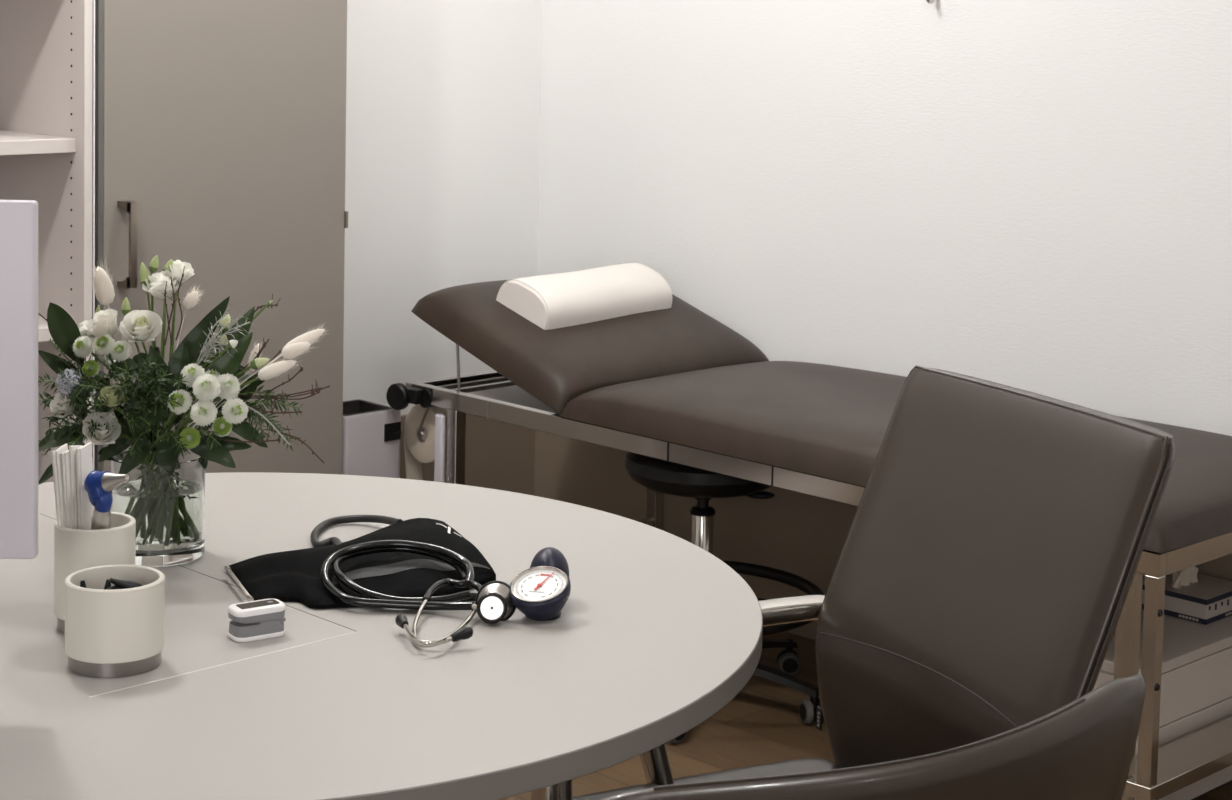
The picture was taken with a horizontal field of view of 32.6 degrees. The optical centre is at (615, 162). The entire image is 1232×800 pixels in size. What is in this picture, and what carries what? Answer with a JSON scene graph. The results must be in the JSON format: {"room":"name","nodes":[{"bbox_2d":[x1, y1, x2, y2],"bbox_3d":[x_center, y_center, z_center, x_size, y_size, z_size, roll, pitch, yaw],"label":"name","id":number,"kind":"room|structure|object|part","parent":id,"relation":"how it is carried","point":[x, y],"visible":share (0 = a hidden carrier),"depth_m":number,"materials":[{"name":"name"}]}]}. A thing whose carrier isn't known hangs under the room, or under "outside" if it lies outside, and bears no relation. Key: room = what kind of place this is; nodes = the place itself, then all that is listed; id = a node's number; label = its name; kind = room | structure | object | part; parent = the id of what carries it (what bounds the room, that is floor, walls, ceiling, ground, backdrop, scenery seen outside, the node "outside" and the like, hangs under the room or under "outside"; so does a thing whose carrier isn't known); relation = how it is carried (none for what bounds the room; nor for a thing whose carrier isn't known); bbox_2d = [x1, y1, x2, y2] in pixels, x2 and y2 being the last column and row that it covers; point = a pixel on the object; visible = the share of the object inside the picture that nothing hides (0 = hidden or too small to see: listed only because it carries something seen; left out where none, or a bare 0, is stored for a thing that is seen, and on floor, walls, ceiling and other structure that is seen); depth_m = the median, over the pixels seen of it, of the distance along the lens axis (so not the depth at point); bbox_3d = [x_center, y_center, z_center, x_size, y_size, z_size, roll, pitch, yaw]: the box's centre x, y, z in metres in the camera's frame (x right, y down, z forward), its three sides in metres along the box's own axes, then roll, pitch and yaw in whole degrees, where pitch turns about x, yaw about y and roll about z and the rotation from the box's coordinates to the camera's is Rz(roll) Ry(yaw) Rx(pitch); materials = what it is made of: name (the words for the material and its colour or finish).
{"room":"examination room","nodes":[
{"label":"examination room","id":0,"kind":"room"},
{"bbox_2d":[343,0,542,414],"bbox_3d":[-2.505,-0.169,3.308,6.200,2.600,0.300,-3,6,-44],"label":"wall","id":1,"kind":"structure","parent":0,"point":[443,97],"depth_m":5.14,"materials":[{"name":"white paint"}]},
{"bbox_2d":[400,413,534,495],"bbox_3d":[-0.422,0.818,5.241,0.600,0.420,0.012,-3,6,-44],"label":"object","id":2,"kind":"structure","parent":1,"relation":"attached to","point":[499,455],"depth_m":5.34,"materials":[{"name":"brown"}]},
{"bbox_2d":[817,712,819,726],"bbox_3d":[0.252,0.691,2.619,0.001,0.018,0.004,-1,5,-27],"label":"print","id":3,"kind":"object","parent":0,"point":[818,713],"depth_m":2.62,"materials":[{"name":"grey plastic"}]},
{"bbox_2d":[498,631,1231,799],"bbox_3d":[-0.343,1.391,1.264,6.300,0.100,6.550,-3,6,-44],"label":"floor","id":4,"kind":"structure","parent":0,"point":[762,724],"depth_m":4.13,"materials":[{"name":"brown wood"}]},
{"bbox_2d":[0,0,94,482],"bbox_3d":[-1.486,-0.127,4.017,0.844,2.450,0.456,-3,6,-44],"label":"shelf unit","id":5,"kind":"object","parent":4,"relation":"on","point":[47,47],"visible":0.54,"depth_m":4.22,"materials":[{"name":"grey laminate"}]},
{"bbox_3d":[-1.496,-0.033,4.030,0.802,0.027,0.407,-3,6,-44],"label":"shelf","id":6,"kind":"part","parent":5,"relation":"part of","materials":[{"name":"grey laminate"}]},
{"bbox_3d":[-1.504,0.337,4.059,0.802,0.027,0.407,-3,6,-44],"label":"shelf","id":7,"kind":"part","parent":5,"relation":"part of","materials":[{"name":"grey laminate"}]},
{"bbox_3d":[-1.028,-0.128,4.151,0.002,2.450,0.003,-3,6,-44],"label":"edge trim","id":8,"kind":"part","parent":5,"relation":"part of","materials":[{"name":"white plastic"}]},
{"bbox_2d":[92,0,347,474],"bbox_3d":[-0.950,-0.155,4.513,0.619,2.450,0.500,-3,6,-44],"label":"door","id":9,"kind":"structure","parent":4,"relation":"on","point":[220,125],"depth_m":4.40,"materials":[{"name":"grey laminate"}]},
{"bbox_3d":[-0.973,0.162,4.198,0.022,0.172,0.041,-3,6,-44],"label":"handle","id":10,"kind":"part","parent":9,"relation":"part of","materials":[{"name":"silver metal"}]},
{"bbox_2d":[342,399,400,477],"bbox_3d":[-0.598,0.805,4.776,0.166,0.507,0.164,-3,6,-44],"label":"waste bin","id":11,"kind":"object","parent":4,"relation":"on","point":[371,436],"visible":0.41,"depth_m":4.71,"materials":[{"name":"grey"}]},
{"bbox_3d":[-0.501,0.605,4.740,0.046,0.040,0.006,-3,6,-44],"label":"handle","id":12,"kind":"part","parent":11,"relation":"part of","materials":[{"name":"black plastic"}]},
{"bbox_2d":[0,472,762,799],"bbox_3d":[-0.484,0.872,2.471,1.290,0.740,1.290,-3,6,-44],"label":"round table","id":13,"kind":"object","parent":4,"relation":"on","point":[654,634],"visible":0.76,"depth_m":2.19,"materials":[{"name":"grey laminate"}]},
{"bbox_2d":[0,200,37,558],"bbox_3d":[-0.841,0.286,2.054,0.544,0.509,0.150,1,4,0],"label":"computer monitor","id":14,"kind":"object","parent":13,"relation":"on","point":[18,218],"visible":1,"depth_m":2.06,"materials":[{"name":"grey plastic"}]},
{"bbox_2d":[54,512,135,633],"bbox_3d":[-0.574,0.452,2.320,0.087,0.118,0.087,-3,6,-44],"label":"cup","id":15,"kind":"object","parent":13,"relation":"on","point":[75,550],"visible":0.37,"depth_m":2.29,"materials":[{"name":"grey ceramic"}]},
{"bbox_2d":[51,451,60,525],"bbox_3d":[-0.602,0.400,2.300,0.009,0.179,0.032,4,5,28],"label":"wrapped tongue depressor","id":16,"kind":"object","parent":15,"relation":"in","point":[52,452],"visible":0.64,"depth_m":2.29,"materials":[{"name":"white paper"}]},
{"bbox_2d":[55,444,67,526],"bbox_3d":[-0.599,0.398,2.302,0.010,0.184,0.032,3,5,25],"label":"wrapped tongue depressor","id":17,"kind":"object","parent":15,"relation":"in","point":[64,448],"visible":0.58,"depth_m":2.29,"materials":[{"name":"white paper"}]},
{"bbox_2d":[60,453,67,527],"bbox_3d":[-0.594,0.402,2.304,0.009,0.176,0.030,3,5,25],"label":"wrapped tongue depressor","id":18,"kind":"object","parent":15,"relation":"in","point":[61,454],"visible":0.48,"depth_m":2.29,"materials":[{"name":"white paper"}]},
{"bbox_2d":[64,450,71,528],"bbox_3d":[-0.592,0.400,2.303,0.010,0.180,0.026,4,5,27],"label":"wrapped tongue depressor","id":19,"kind":"object","parent":15,"relation":"in","point":[66,454],"visible":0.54,"depth_m":2.29,"materials":[{"name":"white paper"}]},
{"bbox_2d":[69,445,81,528],"bbox_3d":[-0.588,0.398,2.305,0.009,0.183,0.022,4,5,30],"label":"wrapped tongue depressor","id":20,"kind":"object","parent":15,"relation":"in","point":[72,449],"visible":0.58,"depth_m":2.29,"materials":[{"name":"white paper"}]},
{"bbox_2d":[74,454,77,528],"bbox_3d":[-0.585,0.401,2.307,0.010,0.176,0.019,4,5,30],"label":"wrapped tongue depressor","id":21,"kind":"object","parent":15,"relation":"in","point":[75,471],"visible":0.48,"depth_m":2.30,"materials":[{"name":"white paper"}]},
{"bbox_2d":[76,448,81,529],"bbox_3d":[-0.581,0.400,2.305,0.009,0.180,0.020,4,5,29],"label":"wrapped tongue depressor","id":22,"kind":"object","parent":15,"relation":"in","point":[77,449],"visible":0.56,"depth_m":2.29,"materials":[{"name":"white paper"}]},
{"bbox_2d":[79,442,93,529],"bbox_3d":[-0.578,0.398,2.307,0.010,0.183,0.021,3,5,25],"label":"wrapped tongue depressor","id":23,"kind":"object","parent":15,"relation":"in","point":[86,466],"visible":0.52,"depth_m":2.30,"materials":[{"name":"white paper"}]},
{"bbox_2d":[84,470,128,529],"bbox_3d":[-0.563,0.412,2.297,0.038,0.160,0.081,-3,6,-44],"label":"otoscope","id":24,"kind":"object","parent":15,"relation":"in","point":[99,485],"visible":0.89,"depth_m":2.27,"materials":[{"name":"blue plastic"}]},
{"bbox_3d":[-0.568,0.429,2.309,0.021,0.123,0.060,-1,5,-29],"label":"handle","id":25,"kind":"part","parent":24,"relation":"part of","materials":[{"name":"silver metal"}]},
{"bbox_2d":[65,565,164,677],"bbox_3d":[-0.521,0.476,2.193,0.101,0.092,0.101,-3,6,-44],"label":"cup","id":26,"kind":"object","parent":13,"relation":"on","point":[116,633],"visible":1,"depth_m":2.15,"materials":[{"name":"grey ceramic"}]},
{"bbox_2d":[80,580,86,587],"bbox_3d":[-0.553,0.453,2.195,0.016,0.035,0.016,2,5,12],"label":"ear speculum","id":27,"kind":"object","parent":26,"relation":"in","point":[82,583],"visible":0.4,"depth_m":2.19,"materials":[{"name":"black plastic"}]},
{"bbox_2d":[104,579,110,589],"bbox_3d":[-0.532,0.453,2.201,0.016,0.035,0.016,0,5,-20],"label":"ear speculum","id":28,"kind":"object","parent":26,"relation":"in","point":[107,584],"visible":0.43,"depth_m":2.20,"materials":[{"name":"black plastic"}]},
{"bbox_2d":[106,585,120,589],"bbox_3d":[-0.516,0.447,2.198,0.016,0.017,0.035,4,5,33],"label":"ear speculum","id":29,"kind":"object","parent":26,"relation":"in","point":[114,587],"visible":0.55,"depth_m":2.19,"materials":[{"name":"black plastic"}]},
{"label":"ear speculum","id":30,"kind":"object","parent":26,"relation":"in","visible":0},
{"bbox_2d":[109,578,141,588],"bbox_3d":[-0.511,0.442,2.195,0.034,0.024,0.016,-1,5,-29],"label":"ear speculum","id":31,"kind":"object","parent":30,"relation":"on","point":[123,584],"visible":0.63,"depth_m":2.19,"materials":[{"name":"black plastic"}]},
{"bbox_2d":[109,447,204,566],"bbox_3d":[-0.569,0.424,2.612,0.117,0.127,0.117,-3,6,-44],"label":"glass vase","id":32,"kind":"object","parent":13,"relation":"on","point":[168,510],"visible":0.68,"depth_m":2.56,"materials":[{"name":"clear glass"}]},
{"bbox_2d":[38,255,329,484],"bbox_3d":[-0.530,0.292,2.573,0.371,0.357,0.182,1,4,0],"label":"flower bouquet","id":33,"kind":"object","parent":32,"relation":"in","point":[186,378],"visible":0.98,"depth_m":2.55,"materials":[{"name":"white plant"}]},
{"bbox_3d":[-0.616,0.336,2.594,0.114,0.078,0.003,-2,5,-35],"label":"stem","id":34,"kind":"part","parent":33,"relation":"part of","materials":[{"name":"plant"}]},
{"bbox_3d":[-0.600,0.298,2.574,0.060,0.155,0.009,-3,6,-44],"label":"stem","id":35,"kind":"part","parent":33,"relation":"part of","materials":[{"name":"green plant"}]},
{"bbox_3d":[-0.598,0.313,2.576,0.084,0.126,0.022,-3,6,-44],"label":"stem","id":36,"kind":"part","parent":33,"relation":"part of","materials":[{"name":"green plant"}]},
{"bbox_3d":[-0.594,0.300,2.580,0.097,0.152,0.044,-3,6,-44],"label":"stem","id":37,"kind":"part","parent":33,"relation":"part of","materials":[{"name":"green plant"}]},
{"bbox_3d":[-0.596,0.331,2.571,0.003,0.090,0.083,2,5,11],"label":"stem","id":38,"kind":"part","parent":33,"relation":"part of","materials":[{"name":"green plant"}]},
{"bbox_3d":[-0.597,0.352,2.570,0.003,0.049,0.076,5,6,43],"label":"stem","id":39,"kind":"part","parent":33,"relation":"part of","materials":[{"name":"green plant"}]},
{"bbox_3d":[-0.591,0.272,2.599,0.080,0.203,0.001,-3,6,-41],"label":"stem","id":40,"kind":"part","parent":33,"relation":"part of","materials":[{"name":"green"}]},
{"bbox_3d":[-0.590,0.302,2.573,0.040,0.148,0.015,-3,6,-44],"label":"stem","id":41,"kind":"part","parent":33,"relation":"part of","materials":[{"name":"green plant"}]},
{"bbox_3d":[-0.579,0.279,2.596,0.053,0.190,0.003,-2,5,-33],"label":"stem","id":42,"kind":"part","parent":33,"relation":"part of","materials":[{"name":"green plant"}]},
{"bbox_3d":[-0.580,0.407,2.605,0.008,0.109,0.037,0,5,-13],"label":"stem","id":43,"kind":"part","parent":33,"relation":"part of","materials":[{"name":"green plant"}]},
{"bbox_3d":[-0.581,0.405,2.604,0.004,0.104,0.044,-3,6,-44],"label":"stem","id":44,"kind":"part","parent":33,"relation":"part of","materials":[{"name":"green plant"}]},
{"bbox_3d":[-0.571,0.254,2.600,0.003,0.239,0.013,-1,5,-28],"label":"stem","id":45,"kind":"part","parent":33,"relation":"part of","materials":[{"name":"green plant"}]},
{"bbox_3d":[-0.563,0.294,2.586,0.043,0.163,0.003,-1,5,-26],"label":"stem","id":46,"kind":"part","parent":33,"relation":"part of","materials":[{"name":"green plant"}]},
{"bbox_3d":[-0.567,0.264,2.604,0.028,0.219,0.003,-1,5,-26],"label":"stem","id":47,"kind":"part","parent":33,"relation":"part of","materials":[{"name":"green plant"}]},
{"bbox_3d":[-0.560,0.271,2.591,0.019,0.208,0.010,-3,6,-44],"label":"stem","id":48,"kind":"part","parent":33,"relation":"part of","materials":[{"name":"green plant"}]},
{"bbox_3d":[-0.561,0.255,2.613,0.003,0.236,0.023,-1,5,-28],"label":"stem","id":49,"kind":"part","parent":33,"relation":"part of","materials":[{"name":"green plant"}]},
{"bbox_3d":[-0.551,0.351,2.566,0.112,0.053,0.003,5,6,43],"label":"stem","id":50,"kind":"part","parent":33,"relation":"part of","materials":[{"name":"green plant"}]},
{"bbox_3d":[-0.542,0.331,2.557,0.003,0.096,0.083,-2,5,-34],"label":"stem","id":51,"kind":"part","parent":33,"relation":"part of","materials":[{"name":"green plant"}]},
{"bbox_3d":[-0.549,0.261,2.595,0.003,0.228,0.031,3,5,24],"label":"stem","id":52,"kind":"part","parent":33,"relation":"part of","materials":[{"name":"green plant"}]},
{"bbox_3d":[-0.547,0.259,2.596,0.003,0.232,0.016,4,5,29],"label":"stem","id":53,"kind":"part","parent":33,"relation":"part of","materials":[{"name":"green plant"}]},
{"bbox_3d":[-0.548,0.275,2.590,0.021,0.199,0.041,-3,6,-44],"label":"stem","id":54,"kind":"part","parent":33,"relation":"part of","materials":[{"name":"green plant"}]},
{"bbox_3d":[-0.537,0.316,2.578,0.003,0.121,0.095,-2,6,-37],"label":"stem","id":55,"kind":"part","parent":33,"relation":"part of","materials":[{"name":"plant"}]},
{"bbox_3d":[-0.527,0.337,2.558,0.003,0.085,0.109,-3,6,-42],"label":"stem","id":56,"kind":"part","parent":33,"relation":"part of","materials":[{"name":"green plant"}]},
{"bbox_3d":[-0.523,0.320,2.576,0.033,0.116,0.066,-3,6,-44],"label":"stem","id":57,"kind":"part","parent":33,"relation":"part of","materials":[{"name":"plant"}]},
{"bbox_3d":[-0.522,0.336,2.568,0.045,0.085,0.135,-3,6,-44],"label":"stem","id":58,"kind":"part","parent":33,"relation":"part of","materials":[{"name":"green plant"}]},
{"bbox_3d":[-0.531,0.298,2.586,0.041,0.156,0.110,-3,6,-44],"label":"stem","id":59,"kind":"part","parent":33,"relation":"part of","materials":[{"name":"green plant"}]},
{"bbox_3d":[-0.518,0.323,2.563,0.003,0.112,0.104,-2,5,-35],"label":"stem","id":60,"kind":"part","parent":33,"relation":"part of","materials":[{"name":"plant"}]},
{"bbox_3d":[-0.520,0.296,2.580,0.134,0.162,0.003,4,6,36],"label":"stem","id":61,"kind":"part","parent":33,"relation":"part of","materials":[{"name":"plant"}]},
{"bbox_3d":[-0.520,0.314,2.593,0.084,0.124,0.120,-3,6,-44],"label":"stem","id":62,"kind":"part","parent":33,"relation":"part of","materials":[{"name":"white"}]},
{"bbox_3d":[-0.514,0.289,2.593,0.030,0.174,0.062,-3,6,-44],"label":"stem","id":63,"kind":"part","parent":33,"relation":"part of","materials":[{"name":"plant"}]},
{"bbox_3d":[-0.506,0.274,2.611,0.121,0.202,0.087,-3,6,-44],"label":"stem","id":64,"kind":"part","parent":33,"relation":"part of","materials":[{"name":"green plant"}]},
{"bbox_3d":[-0.503,0.310,2.578,0.063,0.136,0.111,-3,6,-44],"label":"stem","id":65,"kind":"part","parent":33,"relation":"part of","materials":[{"name":"plant"}]},
{"bbox_3d":[-0.491,0.303,2.569,0.098,0.150,0.147,-3,6,-44],"label":"stem","id":66,"kind":"part","parent":33,"relation":"part of","materials":[{"name":"white"}]},
{"bbox_3d":[-0.497,0.316,2.573,0.064,0.124,0.128,-3,6,-44],"label":"stem","id":67,"kind":"part","parent":33,"relation":"part of","materials":[{"name":"plant"}]},
{"bbox_3d":[-0.485,0.303,2.571,0.102,0.151,0.128,-3,6,-44],"label":"stem","id":68,"kind":"part","parent":33,"relation":"part of","materials":[{"name":"green"}]},
{"bbox_2d":[228,598,285,641],"bbox_3d":[-0.392,0.498,2.300,0.060,0.036,0.034,-2,5,-34],"label":"pulse oximeter","id":69,"kind":"object","parent":13,"relation":"on","point":[264,618],"visible":1,"depth_m":2.29,"materials":[{"name":"white plastic"}]},
{"bbox_2d":[224,515,570,620],"bbox_3d":[-0.281,0.472,2.511,0.353,0.068,0.524,-3,6,-44],"label":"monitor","id":70,"kind":"object","parent":13,"relation":"on","point":[541,591],"visible":0.87,"depth_m":2.49,"materials":[{"name":"black fabric"}]},
{"bbox_2d":[515,572,562,597],"bbox_3d":[-0.086,0.478,2.384,0.052,0.021,0.054,-3,6,-44],"label":"print","id":71,"kind":"object","parent":70,"relation":"on","point":[527,584],"depth_m":2.39,"materials":[{"name":"grey paper"}]},
{"bbox_3d":[-0.078,0.479,2.451,0.057,0.064,0.057,-3,6,-44],"label":"inflation bulb","id":72,"kind":"part","parent":70,"relation":"part of","materials":[{"name":"black rubber"}]},
{"bbox_2d":[320,540,515,647],"bbox_3d":[-0.218,0.488,2.407,0.171,0.054,0.300,-2,5,-34],"label":"stethoscope","id":73,"kind":"object","parent":13,"relation":"on","point":[493,604],"visible":1,"depth_m":2.40,"materials":[{"name":"black rubber"}]},
{"bbox_3d":[-0.074,0.911,2.278,0.068,0.712,0.068,-3,6,-44],"label":"leg","id":74,"kind":"part","parent":13,"relation":"part of","materials":[{"name":"silver metal"}]},
{"bbox_2d":[625,452,823,743],"bbox_3d":[0.193,0.847,4.357,0.553,0.526,0.563,-3,6,-44],"label":"stool","id":75,"kind":"object","parent":4,"relation":"on","point":[662,476],"visible":0.44,"depth_m":4.24,"materials":[{"name":"black plastic"}]},
{"bbox_3d":[0.180,0.625,4.331,0.326,0.080,0.326,-3,6,-44],"label":"seat","id":76,"kind":"part","parent":75,"relation":"part of","materials":[{"name":"black leather"}]},
{"bbox_3d":[0.254,0.677,4.338,0.148,0.025,0.024,2,4,4],"label":"height lever","id":77,"kind":"part","parent":75,"relation":"part of","materials":[{"name":"black plastic"}]},
{"bbox_3d":[0.288,1.025,4.461,0.245,0.042,0.048,-3,6,-40],"label":"arm","id":78,"kind":"part","parent":75,"relation":"part of","materials":[{"name":"black plastic"}]},
{"bbox_3d":[0.302,1.040,4.283,0.245,0.042,0.048,4,5,31],"label":"arm","id":79,"kind":"part","parent":75,"relation":"part of","materials":[{"name":"black plastic"}]},
{"bbox_2d":[386,279,1231,799],"bbox_3d":[0.420,0.722,4.298,0.729,0.793,1.951,-3,6,-44],"label":"examination table","id":80,"kind":"object","parent":4,"relation":"on","point":[677,384],"visible":0.61,"depth_m":4.21,"materials":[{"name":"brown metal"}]},
{"bbox_3d":[-0.486,0.522,4.709,0.060,0.060,0.020,5,6,37],"label":"clamp knob","id":81,"kind":"part","parent":80,"relation":"part of","materials":[{"name":"black plastic"}]},
{"bbox_2d":[404,404,447,479],"bbox_3d":[-0.428,0.716,4.780,0.067,0.374,0.136,-3,6,-44],"label":"paper roll","id":82,"kind":"object","parent":80,"relation":"hanging from","point":[419,430],"visible":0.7,"depth_m":4.77,"materials":[{"name":"beige paper"}]},
{"bbox_3d":[-0.431,0.574,4.733,0.008,0.083,0.045,-3,6,-44],"label":"bracket rod","id":83,"kind":"part","parent":82,"relation":"part of","materials":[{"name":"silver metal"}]},
{"bbox_3d":[-0.391,0.694,4.677,0.014,0.276,0.028,-3,6,-44],"label":"plate","id":84,"kind":"part","parent":80,"relation":"part of","materials":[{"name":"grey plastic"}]},
{"bbox_3d":[-0.356,0.808,4.659,0.030,0.534,0.030,-3,6,-44],"label":"leg","id":85,"kind":"part","parent":80,"relation":"part of","materials":[{"name":"silver metal"}]},
{"bbox_3d":[-0.354,0.446,4.722,0.007,0.145,0.019,-3,6,-44],"label":"support rod","id":86,"kind":"part","parent":80,"relation":"part of","materials":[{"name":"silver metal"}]},
{"bbox_3d":[0.468,0.575,4.259,0.615,0.018,1.776,-3,6,-44],"label":"board","id":87,"kind":"part","parent":80,"relation":"part of","materials":[{"name":"silver laminate"}]},
{"bbox_2d":[496,263,671,329],"bbox_3d":[-0.068,0.296,4.772,0.165,0.107,0.416,5,6,42],"label":"pillow","id":88,"kind":"object","parent":80,"relation":"on","point":[559,300],"visible":1,"depth_m":4.69,"materials":[{"name":"white leather"}]},
{"bbox_2d":[411,279,768,412],"bbox_3d":[-0.046,0.385,4.773,0.680,0.215,0.510,-3,6,-44],"label":"cushion","id":89,"kind":"object","parent":80,"relation":"on","point":[558,366],"depth_m":4.60,"materials":[{"name":"brown leather"}]},
{"bbox_3d":[-0.132,0.886,4.888,0.601,0.025,0.026,-3,6,-44],"label":"cross rail","id":90,"kind":"part","parent":80,"relation":"part of","materials":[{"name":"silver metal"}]},
{"bbox_3d":[0.096,0.783,5.102,0.030,0.534,0.030,-3,6,-44],"label":"leg","id":91,"kind":"part","parent":80,"relation":"part of","materials":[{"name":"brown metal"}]},
{"bbox_3d":[0.434,0.566,4.292,0.663,0.039,1.920,-3,6,-44],"label":"rail frame","id":92,"kind":"part","parent":80,"relation":"part of","materials":[{"name":"silver metal"}]},
{"bbox_2d":[559,361,1231,552],"bbox_3d":[0.616,0.521,4.105,0.680,0.088,1.426,-3,6,-44],"label":"seat cushion","id":93,"kind":"object","parent":80,"relation":"on","point":[820,425],"depth_m":4.09,"materials":[{"name":"brown leather"}]},
{"bbox_3d":[0.835,0.832,3.447,0.030,0.344,0.030,-3,6,-44],"label":"leg","id":94,"kind":"part","parent":80,"relation":"part of","materials":[{"name":"silver metal"}]},
{"bbox_3d":[0.832,1.112,3.467,0.024,0.163,0.030,-3,6,-44],"label":"leg","id":95,"kind":"part","parent":80,"relation":"part of","materials":[{"name":"silver metal"}]},
{"bbox_3d":[0.866,0.837,3.410,0.022,0.346,0.025,-3,6,-44],"label":"plate","id":96,"kind":"part","parent":80,"relation":"part of","materials":[{"name":"brown wood"}]},
{"bbox_3d":[1.065,1.006,3.672,0.666,0.025,0.100,-3,6,-44],"label":"cross rail","id":97,"kind":"part","parent":80,"relation":"part of","materials":[{"name":"silver metal"}]},
{"bbox_2d":[601,673,1145,799],"bbox_3d":[0.113,0.862,1.769,0.570,0.895,0.453,-1,5,-30],"label":"armchair","id":98,"kind":"object","parent":4,"relation":"on","point":[1083,749],"visible":1,"depth_m":1.59,"materials":[{"name":"brown leather"}]},
{"bbox_2d":[572,365,1175,799],"bbox_3d":[0.216,0.772,2.329,0.656,0.993,0.594,-1,5,-27],"label":"office chair","id":99,"kind":"object","parent":4,"relation":"on","point":[985,569],"visible":0.77,"depth_m":2.41,"materials":[{"name":"brown leather"}]},
{"bbox_3d":[0.201,0.798,2.340,0.412,0.070,0.542,-1,5,-27],"label":"seat","id":100,"kind":"part","parent":99,"relation":"part of","materials":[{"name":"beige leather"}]},
{"bbox_3d":[0.158,0.683,2.600,0.309,0.280,0.044,-1,5,-27],"label":"armrest","id":101,"kind":"part","parent":99,"relation":"part of","materials":[{"name":"silver metal"}]},
{"bbox_3d":[0.428,0.534,2.430,0.179,0.520,0.470,-1,5,-27],"label":"backrest","id":102,"kind":"part","parent":99,"relation":"part of","materials":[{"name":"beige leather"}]},
{"bbox_2d":[1093,609,1231,799],"bbox_3d":[0.927,1.000,3.920,0.500,0.320,0.411,-3,6,-44],"label":"base cabinet","id":103,"kind":"object","parent":4,"relation":"on","point":[1196,675],"visible":0.16,"depth_m":3.74,"materials":[{"name":"beige laminate"}]},
{"bbox_3d":[0.744,0.998,3.752,0.004,0.250,0.387,-3,6,-44],"label":"panel","id":104,"kind":"part","parent":103,"relation":"part of","materials":[{"name":"beige laminate"}]},
{"bbox_3d":[1.063,1.048,3.784,0.498,0.156,0.018,-3,6,-44],"label":"drawer","id":105,"kind":"part","parent":103,"relation":"part of","materials":[{"name":"beige laminate"}]},
{"bbox_3d":[1.066,0.921,3.774,0.498,0.092,0.018,-3,6,-44],"label":"drawer","id":106,"kind":"part","parent":103,"relation":"part of","materials":[{"name":"beige laminate"}]},
{"bbox_2d":[1141,566,1231,624],"bbox_3d":[1.053,0.785,3.997,0.157,0.100,0.242,-3,6,-44],"label":"tissue box","id":107,"kind":"object","parent":103,"relation":"on","point":[1190,595],"visible":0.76,"depth_m":3.91,"materials":[{"name":"beige cardboard"}]},
{"bbox_2d":[1179,614,1197,620],"bbox_3d":[1.055,0.839,3.886,0.001,0.004,0.040,-3,6,-44],"label":"print","id":108,"kind":"object","parent":107,"relation":"attached to","point":[1190,617],"depth_m":3.88,"materials":[{"name":"beige cardboard"}]},
{"bbox_2d":[1209,599,1228,609],"bbox_3d":[1.121,0.817,3.898,0.094,0.011,0.001,-3,6,-44],"label":"print","id":109,"kind":"object","parent":107,"relation":"on","point":[1214,604],"depth_m":3.89,"materials":[{"name":"black"}]},
{"bbox_2d":[538,0,1231,435],"bbox_3d":[1.903,-0.078,3.336,0.120,2.600,6.550,-3,6,-44],"label":"wall","id":110,"kind":"structure","parent":0,"point":[1035,196],"depth_m":4.52,"materials":[{"name":"white paint"}]},
{"bbox_2d":[534,430,1231,639],"bbox_3d":[0.981,0.886,4.238,0.010,0.500,3.388,-3,6,-44],"label":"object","id":111,"kind":"structure","parent":110,"relation":"attached to","point":[800,534],"depth_m":4.93,"materials":[{"name":"brown wood"}]}
]}

